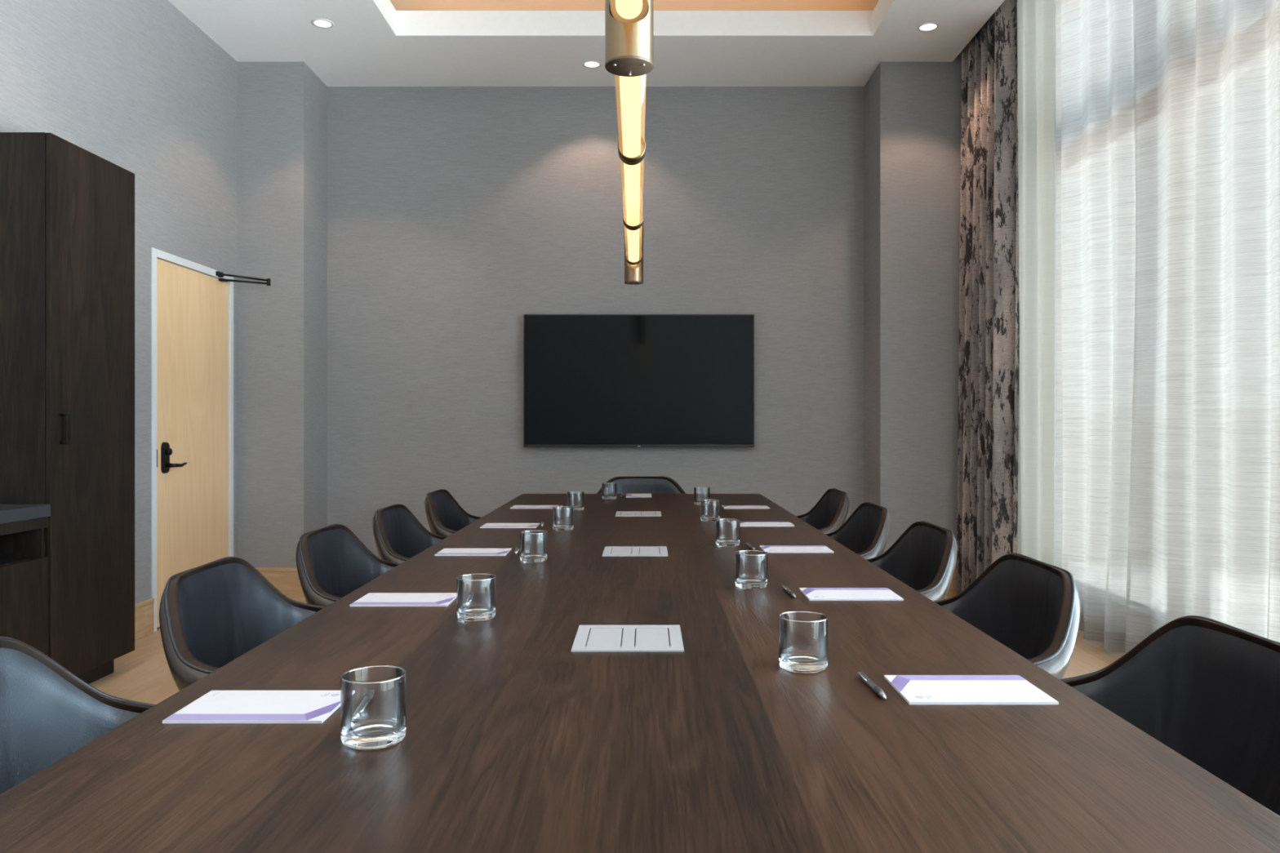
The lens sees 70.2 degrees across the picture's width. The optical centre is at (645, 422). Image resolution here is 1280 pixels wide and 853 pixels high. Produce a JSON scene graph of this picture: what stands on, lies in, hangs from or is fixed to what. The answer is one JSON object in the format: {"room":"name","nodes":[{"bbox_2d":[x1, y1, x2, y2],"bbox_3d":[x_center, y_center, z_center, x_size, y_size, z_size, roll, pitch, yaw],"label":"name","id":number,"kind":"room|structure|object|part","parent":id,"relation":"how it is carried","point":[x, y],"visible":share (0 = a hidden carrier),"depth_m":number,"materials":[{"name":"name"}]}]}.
{"room":"conference room","nodes":[
{"label":"conference room","id":0,"kind":"room"},
{"bbox_2d":[0,0,237,604],"bbox_3d":[-2.870,-0.668,1.745,0.150,3.710,9.890,0,0,0],"label":"wall","id":1,"kind":"structure","parent":0,"point":[137,86],"depth_m":5.06,"materials":[{"name":"grey paint"}]},
{"bbox_2d":[134,598,154,640],"bbox_3d":[-2.788,1.089,5.310,0.024,0.195,1.840,0,0,0],"label":"baseboard","id":2,"kind":"structure","parent":1,"relation":"attached to","point":[144,611],"depth_m":5.05,"materials":[{"name":"brown wood"}]},
{"bbox_2d":[151,247,271,631],"bbox_3d":[-2.726,0.097,5.658,0.378,2.180,1.020,0,0,0],"label":"door","id":3,"kind":"structure","parent":1,"relation":"in","point":[193,302],"depth_m":5.57,"materials":[{"name":"wood"}]},
{"bbox_3d":[-2.779,0.202,5.288,0.041,0.184,0.066,0,0,0],"label":"lock plate","id":4,"kind":"part","parent":3,"relation":"part of","materials":[{"name":"black metal"}]},
{"bbox_3d":[-2.752,0.247,5.349,0.062,0.028,0.150,0,0,0],"label":"handle","id":5,"kind":"part","parent":3,"relation":"part of","materials":[{"name":"black metal"}]},
{"bbox_3d":[-2.851,0.097,5.653,0.128,2.180,1.010,0,0,0],"label":"frame","id":6,"kind":"part","parent":3,"relation":"part of","materials":[{"name":"paint"}]},
{"bbox_3d":[-2.695,-0.957,6.056,0.105,0.057,0.368,0,0,43],"label":"closer arm","id":7,"kind":"part","parent":3,"relation":"part of","materials":[{"name":"black metal"}]},
{"bbox_2d":[237,62,327,568],"bbox_3d":[-2.567,-0.643,6.460,0.455,3.660,0.460,0,0,0],"label":"wall","id":8,"kind":"structure","parent":0,"point":[282,106],"depth_m":6.23,"materials":[{"name":"grey paint"}]},
{"bbox_2d":[255,568,302,596],"bbox_3d":[-2.561,1.089,6.223,0.441,0.195,0.024,0,0,0],"label":"baseboard","id":9,"kind":"structure","parent":8,"relation":"attached to","point":[286,580],"depth_m":6.22,"materials":[{"name":"brown wood"}]},
{"bbox_2d":[168,0,1004,86],"bbox_3d":[-0.083,-2.753,1.795,5.625,0.560,9.990,0,0,0],"label":"ceiling","id":10,"kind":"structure","parent":0,"point":[369,42],"depth_m":5.96,"materials":[{"name":"paint"}]},
{"bbox_2d":[311,17,333,28],"bbox_3d":[-1.997,-2.474,5.630,0.134,0.010,0.134,0,0,0],"label":"recessed light","id":11,"kind":"object","parent":10,"relation":"in","point":[321,23],"visible":1,"depth_m":5.63,"materials":[{"name":"white plastic"}]},
{"bbox_2d":[582,60,601,67],"bbox_3d":[-0.370,-2.474,6.270,0.134,0.010,0.134,0,0,0],"label":"recessed light","id":12,"kind":"object","parent":10,"relation":"in","point":[588,64],"visible":1,"depth_m":6.27,"materials":[{"name":"white plastic"}]},
{"bbox_2d":[604,0,653,284],"bbox_3d":[-0.034,-1.832,1.890,0.124,2.202,5.904,0,0,-1],"label":"pendant lamp","id":13,"kind":"object","parent":10,"relation":"hanging from","point":[628,24],"visible":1,"depth_m":2.21,"materials":[{"name":"gold metal"}]},
{"bbox_2d":[916,22,939,31],"bbox_3d":[1.763,-2.474,5.680,0.134,0.010,0.134,0,0,0],"label":"recessed light","id":14,"kind":"object","parent":10,"relation":"in","point":[928,26],"visible":1,"depth_m":5.67,"materials":[{"name":"white plastic"}]},
{"bbox_2d":[955,0,1055,595],"bbox_3d":[2.191,-0.763,5.708,0.232,3.860,0.979,0,0,-6],"label":"drape","id":15,"kind":"object","parent":10,"relation":"hanging from","point":[1006,428],"visible":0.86,"depth_m":5.49,"materials":[{"name":"fabric"}]},
{"bbox_2d":[1054,0,1279,653],"bbox_3d":[2.440,-0.763,1.425,0.141,3.859,8.650,0,0,0],"label":"sheer curtain","id":16,"kind":"object","parent":10,"relation":"hanging from","point":[1167,112],"visible":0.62,"depth_m":4.15,"materials":[{"name":"fabric"}]},
{"bbox_2d":[327,86,864,557],"bbox_3d":[-0.107,-0.668,6.765,5.675,3.710,0.150,0,0,0],"label":"wall","id":17,"kind":"structure","parent":0,"point":[455,215],"depth_m":6.69,"materials":[{"name":"grey paint"}]},
{"bbox_2d":[523,314,754,447],"bbox_3d":[-0.049,-0.307,6.649,1.678,0.966,0.080,0,0,0],"label":"television","id":18,"kind":"object","parent":17,"relation":"attached to","point":[590,380],"visible":1,"depth_m":6.61,"materials":[{"name":"black plastic"}]},
{"bbox_2d":[88,596,1125,704],"bbox_3d":[-0.107,1.237,1.745,5.775,0.100,10.290,0,0,0],"label":"floor","id":19,"kind":"structure","parent":0,"point":[143,674],"depth_m":4.42,"materials":[{"name":"brown wood"}]},
{"bbox_2d":[0,516,48,656],"bbox_3d":[-2.627,0.787,2.730,0.327,0.800,2.060,0,0,0],"label":"base cabinet","id":20,"kind":"object","parent":19,"relation":"on","point":[24,567],"visible":0.66,"depth_m":3.65,"materials":[{"name":"brown wood"}]},
{"bbox_2d":[0,504,50,524],"bbox_3d":[-2.624,0.361,2.725,0.333,0.050,2.070,0,0,0],"label":"countertop","id":21,"kind":"structure","parent":20,"relation":"on","point":[8,513],"depth_m":3.62,"materials":[{"name":"grey stone"}]},
{"bbox_2d":[0,132,134,684],"bbox_3d":[-2.607,-0.007,4.074,0.367,2.389,0.623,0,0,0],"label":"tall cabinet","id":22,"kind":"object","parent":19,"relation":"on","point":[67,211],"visible":0.9,"depth_m":3.92,"materials":[{"name":"brown wood"}]},
{"bbox_3d":[-2.442,0.024,3.825,0.036,0.131,0.022,0,0,0],"label":"handle","id":23,"kind":"part","parent":22,"relation":"part of","materials":[{"name":"black metal"}]},
{"bbox_3d":[-2.470,-0.053,4.074,0.021,2.296,0.622,0,0,0],"label":"cabinet door","id":24,"kind":"part","parent":22,"relation":"part of","materials":[{"name":"brown wood"}]},
{"bbox_2d":[0,636,155,794],"bbox_3d":[-0.795,0.765,1.310,0.555,0.845,0.704,0,0,0],"label":"chair","id":25,"kind":"object","parent":19,"relation":"on","point":[48,713],"visible":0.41,"depth_m":1.51,"materials":[{"name":"black leather"}]},
{"bbox_2d":[159,556,325,690],"bbox_3d":[-0.805,0.765,2.197,0.555,0.845,0.704,0,0,-2],"label":"chair","id":26,"kind":"object","parent":19,"relation":"on","point":[212,614],"visible":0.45,"depth_m":2.22,"materials":[{"name":"brown leather"}]},
{"bbox_3d":[-0.938,0.546,2.193,0.250,0.382,0.620,0,0,-2],"label":"backrest","id":27,"kind":"part","parent":26,"relation":"part of","materials":[{"name":"black leather"}]},
{"bbox_2d":[295,524,399,606],"bbox_3d":[-0.795,0.765,2.950,0.555,0.845,0.704,0,0,0],"label":"chair","id":28,"kind":"object","parent":19,"relation":"on","point":[332,562],"visible":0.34,"depth_m":3.01,"materials":[{"name":"brown leather"}]},
{"bbox_3d":[-0.928,0.546,2.950,0.250,0.382,0.620,0,0,0],"label":"backrest","id":29,"kind":"part","parent":28,"relation":"part of","materials":[{"name":"black leather"}]},
{"bbox_2d":[372,503,446,564],"bbox_3d":[-0.795,0.765,3.720,0.555,0.845,0.704,0,0,0],"label":"chair","id":30,"kind":"object","parent":19,"relation":"on","point":[399,536],"visible":0.3,"depth_m":3.80,"materials":[{"name":"brown leather"}]},
{"bbox_3d":[-0.928,0.546,3.720,0.250,0.382,0.620,0,0,0],"label":"backrest","id":31,"kind":"part","parent":30,"relation":"part of","materials":[{"name":"black leather"}]},
{"bbox_2d":[424,488,480,537],"bbox_3d":[-0.800,0.765,4.580,0.555,0.845,0.704,0,0,0],"label":"chair","id":32,"kind":"object","parent":19,"relation":"on","point":[446,517],"visible":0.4,"depth_m":4.67,"materials":[{"name":"brown leather"}]},
{"bbox_3d":[-0.933,0.546,4.580,0.250,0.382,0.620,0,0,0],"label":"backrest","id":33,"kind":"part","parent":32,"relation":"part of","materials":[{"name":"black leather"}]},
{"bbox_2d":[0,493,1279,852],"bbox_3d":[-0.027,0.808,2.655,1.443,0.757,5.750,0,0,0],"label":"conference table","id":34,"kind":"object","parent":19,"relation":"on","point":[516,740],"visible":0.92,"depth_m":1.25,"materials":[{"name":"brown wood"}]},
{"bbox_2d":[162,690,355,724],"bbox_3d":[-0.577,0.428,1.375,0.228,0.004,0.148,0,0,0],"label":"notepad","id":35,"kind":"object","parent":34,"relation":"on","point":[215,707],"visible":0.99,"depth_m":1.35,"materials":[{"name":"white paper"}]},
{"bbox_2d":[351,689,374,719],"bbox_3d":[-0.423,0.423,1.375,0.016,0.014,0.141,0,0,-6],"label":"pen","id":36,"kind":"object","parent":34,"relation":"on","point":[369,695],"visible":1,"depth_m":1.35,"materials":[{"name":"metal"}]},
{"bbox_2d":[340,665,406,750],"bbox_3d":[-0.368,0.384,1.232,0.085,0.090,0.085,0,0,0],"label":"drinking glass","id":37,"kind":"object","parent":34,"relation":"on","point":[378,733],"visible":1,"depth_m":1.22,"materials":[{"name":"clear glass"}]},
{"bbox_2d":[349,592,456,606],"bbox_3d":[-0.579,0.428,2.205,0.228,0.004,0.148,0,0,0],"label":"notepad","id":38,"kind":"object","parent":34,"relation":"on","point":[371,599],"visible":1,"depth_m":2.19,"materials":[{"name":"grey paper"}]},
{"bbox_2d":[465,592,473,605],"bbox_3d":[-0.423,0.423,2.200,0.016,0.014,0.141,0,0,-6],"label":"pen","id":39,"kind":"object","parent":34,"relation":"on","point":[469,598],"visible":1,"depth_m":2.16,"materials":[{"name":"metal"}]},
{"bbox_2d":[434,548,511,555],"bbox_3d":[-0.569,0.428,3.017,0.228,0.004,0.148,0,0,0],"label":"notepad","id":40,"kind":"object","parent":34,"relation":"on","point":[445,552],"visible":1,"depth_m":3.00,"materials":[{"name":"grey paper"}]},
{"bbox_2d":[456,573,495,621],"bbox_3d":[-0.374,0.384,2.010,0.085,0.090,0.085,0,0,0],"label":"drinking glass","id":41,"kind":"object","parent":34,"relation":"on","point":[477,613],"visible":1,"depth_m":1.99,"materials":[{"name":"clear glass"}]},
{"bbox_2d":[480,523,540,528],"bbox_3d":[-0.563,0.428,3.795,0.228,0.004,0.148,0,0,0],"label":"notepad","id":42,"kind":"object","parent":34,"relation":"on","point":[486,525],"visible":1,"depth_m":3.76,"materials":[{"name":"grey paper"}]},
{"bbox_2d":[514,546,519,554],"bbox_3d":[-0.428,0.423,3.035,0.016,0.014,0.141,0,0,-6],"label":"pen","id":43,"kind":"object","parent":34,"relation":"on","point":[517,548],"visible":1,"depth_m":2.99,"materials":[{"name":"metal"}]},
{"bbox_2d":[520,530,547,562],"bbox_3d":[-0.349,0.384,2.837,0.085,0.090,0.085,0,0,0],"label":"drinking glass","id":44,"kind":"object","parent":34,"relation":"on","point":[528,557],"visible":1,"depth_m":2.81,"materials":[{"name":"clear glass"}]},
{"bbox_2d":[510,505,558,508],"bbox_3d":[-0.565,0.428,4.635,0.228,0.004,0.148,0,0,0],"label":"notepad","id":45,"kind":"object","parent":34,"relation":"on","point":[513,506],"visible":0.99,"depth_m":4.64,"materials":[{"name":"grey paper"}]},
{"bbox_2d":[552,506,573,530],"bbox_3d":[-0.332,0.384,3.660,0.085,0.090,0.085,0,0,0],"label":"drinking glass","id":46,"kind":"object","parent":34,"relation":"on","point":[562,526],"visible":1,"depth_m":3.64,"materials":[{"name":"clear glass"}]},
{"bbox_2d":[566,491,584,511],"bbox_3d":[-0.345,0.384,4.480,0.085,0.090,0.085,0,0,0],"label":"drinking glass","id":47,"kind":"object","parent":34,"relation":"on","point":[581,508],"visible":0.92,"depth_m":4.46,"materials":[{"name":"clear glass"}]},
{"bbox_2d":[601,482,617,499],"bbox_3d":[-0.205,0.384,5.140,0.085,0.090,0.085,0,0,0],"label":"drinking glass","id":48,"kind":"object","parent":34,"relation":"on","point":[604,497],"visible":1,"depth_m":5.12,"materials":[{"name":"clear glass"}]},
{"bbox_2d":[571,625,684,652],"bbox_3d":[-0.034,0.428,1.816,0.212,0.003,0.214,0,0,0],"label":"outlet box","id":49,"kind":"object","parent":34,"relation":"on","point":[588,638],"visible":1,"depth_m":1.80,"materials":[{"name":"metal"}]},
{"bbox_3d":[-0.081,0.428,1.816,0.065,0.002,0.154,0,0,0],"label":"lid","id":50,"kind":"part","parent":49,"relation":"part of","materials":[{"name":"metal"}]},
{"bbox_3d":[0.013,0.428,1.816,0.065,0.002,0.154,0,0,0],"label":"lid","id":51,"kind":"part","parent":49,"relation":"part of","materials":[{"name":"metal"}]},
{"bbox_2d":[602,546,667,556],"bbox_3d":[-0.034,0.428,3.040,0.212,0.003,0.214,0,0,0],"label":"outlet box","id":52,"kind":"object","parent":34,"relation":"on","point":[609,551],"visible":1,"depth_m":3.03,"materials":[{"name":"metal"}]},
{"bbox_3d":[-0.081,0.428,3.040,0.065,0.002,0.154,0,0,0],"label":"lid","id":53,"kind":"part","parent":52,"relation":"part of","materials":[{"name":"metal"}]},
{"bbox_3d":[0.013,0.428,3.040,0.065,0.002,0.154,0,0,0],"label":"lid","id":54,"kind":"part","parent":52,"relation":"part of","materials":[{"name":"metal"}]},
{"bbox_2d":[615,511,661,516],"bbox_3d":[-0.034,0.428,4.290,0.212,0.003,0.214,0,0,0],"label":"outlet box","id":55,"kind":"object","parent":34,"relation":"on","point":[619,513],"visible":1,"depth_m":4.28,"materials":[{"name":"metal"}]},
{"bbox_3d":[-0.081,0.428,4.290,0.065,0.002,0.154,0,0,0],"label":"lid","id":56,"kind":"part","parent":55,"relation":"part of","materials":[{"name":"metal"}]},
{"bbox_3d":[0.013,0.428,4.290,0.065,0.002,0.154,0,0,0],"label":"lid","id":57,"kind":"part","parent":55,"relation":"part of","materials":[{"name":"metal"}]},
{"bbox_2d":[626,493,651,497],"bbox_3d":[-0.040,0.428,5.365,0.148,0.004,0.228,0,0,0],"label":"notepad","id":58,"kind":"object","parent":34,"relation":"on","point":[627,495],"visible":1,"depth_m":5.31,"materials":[{"name":"grey paper"}]},
{"bbox_2d":[626,493,642,497],"bbox_3d":[-0.044,0.426,5.365,0.137,0.001,0.226,0,0,0],"label":"print","id":59,"kind":"object","parent":58,"relation":"on","point":[628,495],"depth_m":5.31,"materials":[{"name":"grey"}]},
{"bbox_2d":[693,486,710,505],"bbox_3d":[0.296,0.384,4.790,0.085,0.090,0.085,0,0,0],"label":"drinking glass","id":60,"kind":"object","parent":34,"relation":"on","point":[698,502],"visible":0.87,"depth_m":4.77,"materials":[{"name":"clear glass"}]},
{"bbox_2d":[700,499,719,521],"bbox_3d":[0.284,0.384,4.000,0.085,0.090,0.085,0,0,0],"label":"drinking glass","id":61,"kind":"object","parent":34,"relation":"on","point":[705,518],"visible":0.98,"depth_m":3.98,"materials":[{"name":"clear glass"}]},
{"bbox_2d":[715,518,740,546],"bbox_3d":[0.288,0.384,3.190,0.085,0.090,0.085,0,0,0],"label":"drinking glass","id":62,"kind":"object","parent":34,"relation":"on","point":[722,543],"visible":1,"depth_m":3.17,"materials":[{"name":"clear glass"}]},
{"bbox_2d":[721,505,769,508],"bbox_3d":[0.508,0.428,4.630,0.228,0.004,0.148,0,0,0],"label":"notepad","id":63,"kind":"object","parent":34,"relation":"on","point":[723,506],"visible":1,"depth_m":4.60,"materials":[{"name":"grey paper"}]},
{"bbox_2d":[723,505,766,506],"bbox_3d":[0.508,0.426,4.634,0.226,0.001,0.137,0,0,0],"label":"print","id":64,"kind":"object","parent":63,"relation":"on","point":[723,505],"depth_m":4.66,"materials":[{"name":"grey paper"}]},
{"bbox_2d":[746,542,755,550],"bbox_3d":[0.359,0.423,3.120,0.016,0.014,0.141,0,0,-3],"label":"pen","id":65,"kind":"object","parent":34,"relation":"on","point":[748,544],"visible":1,"depth_m":3.10,"materials":[{"name":"metal"}]},
{"bbox_2d":[735,550,768,589],"bbox_3d":[0.277,0.384,2.385,0.085,0.090,0.085,0,0,0],"label":"drinking glass","id":66,"kind":"object","parent":34,"relation":"on","point":[741,583],"visible":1,"depth_m":2.36,"materials":[{"name":"clear glass"}]},
{"bbox_2d":[740,521,794,526],"bbox_3d":[0.504,0.428,3.850,0.228,0.004,0.148,0,0,0],"label":"notepad","id":67,"kind":"object","parent":34,"relation":"on","point":[742,523],"visible":0.97,"depth_m":3.82,"materials":[{"name":"grey paper"}]},
{"bbox_2d":[740,521,789,523],"bbox_3d":[0.504,0.426,3.854,0.226,0.001,0.137,0,0,0],"label":"print","id":68,"kind":"object","parent":67,"relation":"on","point":[740,522],"depth_m":3.90,"materials":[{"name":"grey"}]},
{"bbox_2d":[782,585,795,597],"bbox_3d":[0.359,0.423,2.285,0.016,0.014,0.141,0,0,-3],"label":"pen","id":69,"kind":"object","parent":34,"relation":"on","point":[786,588],"visible":1,"depth_m":2.27,"materials":[{"name":"metal"}]},
{"bbox_2d":[759,545,834,552],"bbox_3d":[0.509,0.428,3.086,0.228,0.004,0.148,0,0,0],"label":"notepad","id":70,"kind":"object","parent":34,"relation":"on","point":[769,548],"visible":1,"depth_m":3.08,"materials":[{"name":"grey paper"}]},
{"bbox_2d":[761,545,826,551],"bbox_3d":[0.509,0.426,3.090,0.226,0.001,0.137,0,0,0],"label":"print","id":71,"kind":"object","parent":70,"relation":"on","point":[765,548],"depth_m":3.10,"materials":[{"name":"grey paper"}]},
{"bbox_2d":[778,611,827,673],"bbox_3d":[0.277,0.384,1.600,0.085,0.090,0.085,0,0,0],"label":"drinking glass","id":72,"kind":"object","parent":34,"relation":"on","point":[803,662],"visible":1,"depth_m":1.58,"materials":[{"name":"clear glass"}]},
{"bbox_2d":[799,587,903,600],"bbox_3d":[0.510,0.428,2.276,0.228,0.004,0.148,0,0,0],"label":"notepad","id":73,"kind":"object","parent":34,"relation":"on","point":[811,593],"visible":1,"depth_m":2.26,"materials":[{"name":"grey paper"}]},
{"bbox_2d":[802,587,894,597],"bbox_3d":[0.510,0.426,2.280,0.226,0.001,0.137,0,0,0],"label":"print","id":74,"kind":"object","parent":73,"relation":"on","point":[808,592],"depth_m":2.28,"materials":[{"name":"grey paper"}]},
{"bbox_2d":[857,671,886,698],"bbox_3d":[0.364,0.423,1.470,0.016,0.014,0.141,0,0,-3],"label":"pen","id":75,"kind":"object","parent":34,"relation":"on","point":[877,690],"visible":1,"depth_m":1.46,"materials":[{"name":"metal"}]},
{"bbox_2d":[884,675,1058,704],"bbox_3d":[0.516,0.428,1.462,0.228,0.004,0.148,0,0,0],"label":"notepad","id":76,"kind":"object","parent":34,"relation":"on","point":[914,689],"visible":1,"depth_m":1.45,"materials":[{"name":"grey paper"}]},
{"bbox_2d":[596,476,685,493],"bbox_3d":[-0.028,0.765,5.570,0.704,0.845,0.555,0,0,0],"label":"chair","id":77,"kind":"object","parent":19,"relation":"on","point":[625,485],"visible":0.16,"depth_m":5.81,"materials":[{"name":"brown leather"}]},
{"bbox_2d":[795,488,848,533],"bbox_3d":[0.725,0.765,4.630,0.555,0.845,0.704,0,0,0],"label":"chair","id":78,"kind":"object","parent":19,"relation":"on","point":[829,513],"visible":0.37,"depth_m":4.73,"materials":[{"name":"brown leather"}]},
{"bbox_3d":[0.858,0.546,4.630,0.250,0.382,0.620,0,0,0],"label":"backrest","id":79,"kind":"part","parent":78,"relation":"part of","materials":[{"name":"black leather"}]},
{"bbox_2d":[825,502,890,559],"bbox_3d":[0.705,0.765,3.800,0.555,0.845,0.704,0,0,0],"label":"chair","id":80,"kind":"object","parent":19,"relation":"on","point":[865,533],"visible":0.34,"depth_m":3.88,"materials":[{"name":"brown leather"}]},
{"bbox_3d":[0.838,0.546,3.800,0.250,0.382,0.620,0,0,0],"label":"backrest","id":81,"kind":"part","parent":80,"relation":"part of","materials":[{"name":"black leather"}]},
{"bbox_2d":[866,520,957,601],"bbox_3d":[0.710,0.765,3.040,0.555,0.845,0.704,0,0,0],"label":"chair","id":82,"kind":"object","parent":19,"relation":"on","point":[923,557],"visible":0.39,"depth_m":3.10,"materials":[{"name":"brown leather"}]},
{"bbox_3d":[0.843,0.546,3.040,0.250,0.382,0.620,0,0,0],"label":"backrest","id":83,"kind":"part","parent":82,"relation":"part of","materials":[{"name":"black leather"}]},
{"bbox_2d":[934,553,1079,679],"bbox_3d":[0.715,0.765,2.250,0.555,0.845,0.704,0,0,0],"label":"chair","id":84,"kind":"object","parent":19,"relation":"on","point":[1029,606],"visible":0.37,"depth_m":2.28,"materials":[{"name":"brown leather"}]},
{"bbox_3d":[0.848,0.546,2.250,0.250,0.382,0.620,0,0,0],"label":"backrest","id":85,"kind":"part","parent":84,"relation":"part of","materials":[{"name":"black leather"}]},
{"bbox_2d":[1059,615,1279,816],"bbox_3d":[0.725,0.765,1.470,0.555,0.845,0.704,0,0,0],"label":"chair","id":86,"kind":"object","parent":19,"relation":"on","point":[1207,690],"visible":0.44,"depth_m":1.55,"materials":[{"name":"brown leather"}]},
{"bbox_2d":[864,51,961,568],"bbox_3d":[2.093,-0.793,6.460,0.974,3.960,0.460,0,0,0],"label":"wall","id":87,"kind":"structure","parent":0,"point":[913,109],"depth_m":6.23,"materials":[{"name":"grey paint"}]},
{"bbox_2d":[946,568,956,596],"bbox_3d":[2.093,1.089,6.223,0.974,0.195,0.024,0,0,0],"label":"baseboard","id":88,"kind":"structure","parent":87,"relation":"attached to","point":[952,590],"depth_m":6.22,"materials":[{"name":"brown wood"}]}
]}

